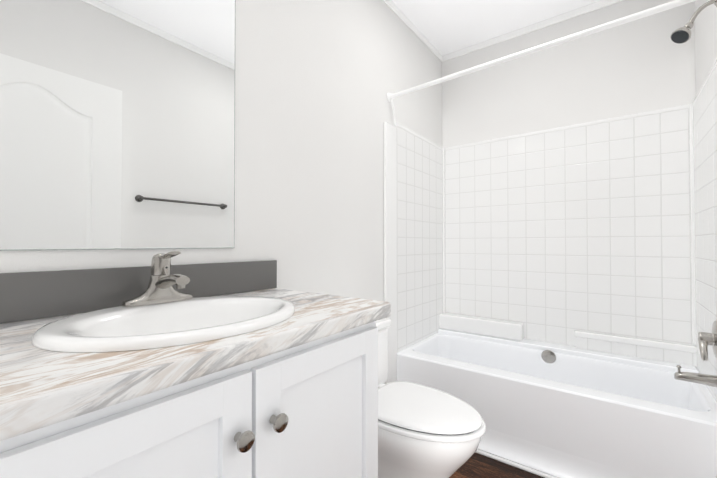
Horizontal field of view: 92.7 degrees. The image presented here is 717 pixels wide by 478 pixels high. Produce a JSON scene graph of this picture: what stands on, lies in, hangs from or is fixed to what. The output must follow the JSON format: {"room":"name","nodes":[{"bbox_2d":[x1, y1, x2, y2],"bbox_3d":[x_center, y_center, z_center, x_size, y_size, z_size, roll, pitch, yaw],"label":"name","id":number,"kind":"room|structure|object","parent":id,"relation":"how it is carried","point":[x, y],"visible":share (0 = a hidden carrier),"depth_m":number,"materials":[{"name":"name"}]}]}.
{"room":"bathroom","nodes":[
{"label":"bathroom","id":0,"kind":"room"},
{"bbox_2d":[0,0,441,300],"bbox_3d":[-0.621,-0.201,1.102,0.100,2.580,4.357,-1,-1,37],"label":"wall","id":1,"kind":"structure","parent":0,"point":[316,81],"depth_m":1.58,"materials":[{"name":"paint"}]},
{"bbox_2d":[0,0,235,250],"bbox_3d":[-0.640,-0.503,0.991,0.005,1.060,0.631,-1,-1,37],"label":"mirror","id":2,"kind":"object","parent":1,"relation":"attached to","point":[117,124],"visible":1,"depth_m":0.95,"materials":[{"name":"grey mirror"}]},
{"bbox_2d":[383,0,442,61],"bbox_3d":[-0.124,-1.462,1.683,0.012,0.045,2.657,-1,-1,37],"label":"crown molding","id":3,"kind":"structure","parent":1,"relation":"attached to","point":[397,11],"depth_m":2.34,"materials":[{"name":"white wood"}]},
{"bbox_2d":[391,0,600,55],"bbox_3d":[0.002,-1.527,0.649,1.660,0.060,4.357,-1,-1,37],"label":"ceiling","id":4,"kind":"structure","parent":0,"point":[444,27],"depth_m":2.26,"materials":[{"name":"paint"}]},
{"bbox_2d":[449,452,543,477],"bbox_3d":[0.002,1.113,0.616,1.660,0.060,4.357,-1,-1,37],"label":"floor","id":5,"kind":"structure","parent":0,"point":[476,465],"depth_m":1.62,"materials":[{"name":"brown wood"}]},
{"bbox_2d":[0,260,390,477],"bbox_3d":[-0.401,0.580,0.816,0.579,1.010,0.973,-1,-1,37],"label":"bathroom vanity","id":6,"kind":"object","parent":5,"relation":"on","point":[295,395],"visible":0.81,"depth_m":0.65,"materials":[{"name":"white"}]},
{"bbox_2d":[31,296,294,351],"bbox_3d":[-0.404,0.235,0.808,0.449,0.134,0.537,-1,-1,37],"label":"sink","id":7,"kind":"object","parent":6,"relation":"in","point":[177,323],"visible":0.65,"depth_m":0.77,"materials":[{"name":"white ceramic"}]},
{"bbox_2d":[122,251,192,306],"bbox_3d":[-0.497,0.099,0.895,0.156,0.139,0.174,-1,-1,37],"label":"faucet","id":8,"kind":"object","parent":7,"relation":"on","point":[160,289],"visible":1,"depth_m":0.90,"materials":[{"name":"silver metal"}]},
{"bbox_2d":[376,318,485,477],"bbox_3d":[0.161,0.742,1.433,0.720,0.702,0.430,-1,-1,37],"label":"toilet","id":9,"kind":"object","parent":5,"relation":"on","point":[426,431],"visible":0.62,"depth_m":1.25,"materials":[{"name":"white ceramic"}]},
{"bbox_2d":[397,328,716,477],"bbox_3d":[1.011,0.889,1.957,1.454,0.430,0.800,-1,-1,37],"label":"bathtub","id":10,"kind":"object","parent":5,"relation":"on","point":[548,409],"visible":0.83,"depth_m":1.68,"materials":[{"name":"white ceramic"}]},
{"bbox_2d":[442,0,695,345],"bbox_3d":[1.283,-0.186,2.333,1.460,2.580,0.100,-1,-1,37],"label":"wall","id":11,"kind":"structure","parent":0,"point":[645,64],"depth_m":2.20,"materials":[{"name":"paint"}]},
{"bbox_2d":[443,0,623,61],"bbox_3d":[1.253,-1.454,2.300,1.410,0.045,0.012,-1,-1,37],"label":"crown molding","id":12,"kind":"structure","parent":11,"relation":"attached to","point":[603,3],"depth_m":2.33,"materials":[{"name":"white wood"}]},
{"bbox_2d":[394,60,716,401],"bbox_3d":[1.028,-0.019,1.992,1.460,1.438,0.747,-1,-1,37],"label":"tiled wall","id":13,"kind":"structure","parent":11,"relation":"attached to","point":[600,235],"depth_m":2.17,"materials":[{"name":"white tile"}]},
{"bbox_2d":[384,122,396,383],"bbox_3d":[0.767,0.192,1.643,1.460,1.806,0.124,-1,-1,37],"label":"trim","id":14,"kind":"structure","parent":13,"relation":"attached to","point":[390,213],"depth_m":2.06,"materials":[{"name":"white wood"}]},
{"bbox_2d":[674,320,716,386],"bbox_3d":[1.443,0.474,1.463,0.138,0.276,0.164,-1,-1,37],"label":"tub faucet","id":15,"kind":"object","parent":13,"relation":"attached to","point":[705,339],"visible":1,"depth_m":1.43,"materials":[{"name":"silver metal"}]},
{"bbox_2d":[695,0,716,95],"bbox_3d":[0.625,-0.213,0.163,0.100,2.580,4.357,-1,-1,37],"label":"wall","id":16,"kind":"structure","parent":0,"point":[705,39],"depth_m":1.67,"materials":[{"name":"paint"}]},
{"bbox_2d":[387,0,695,125],"bbox_3d":[0.772,-0.822,1.662,1.459,0.228,0.062,-1,-1,37],"label":"shower curtain rod","id":17,"kind":"object","parent":16,"relation":"attached to","point":[623,20],"visible":1,"depth_m":1.57,"materials":[{"name":"white metal"}]},
{"bbox_2d":[670,0,716,43],"bbox_3d":[1.429,-0.937,1.447,0.160,0.171,0.069,0,-1,29],"label":"shower head","id":18,"kind":"object","parent":16,"relation":"attached to","point":[681,35],"visible":1,"depth_m":1.46}
]}

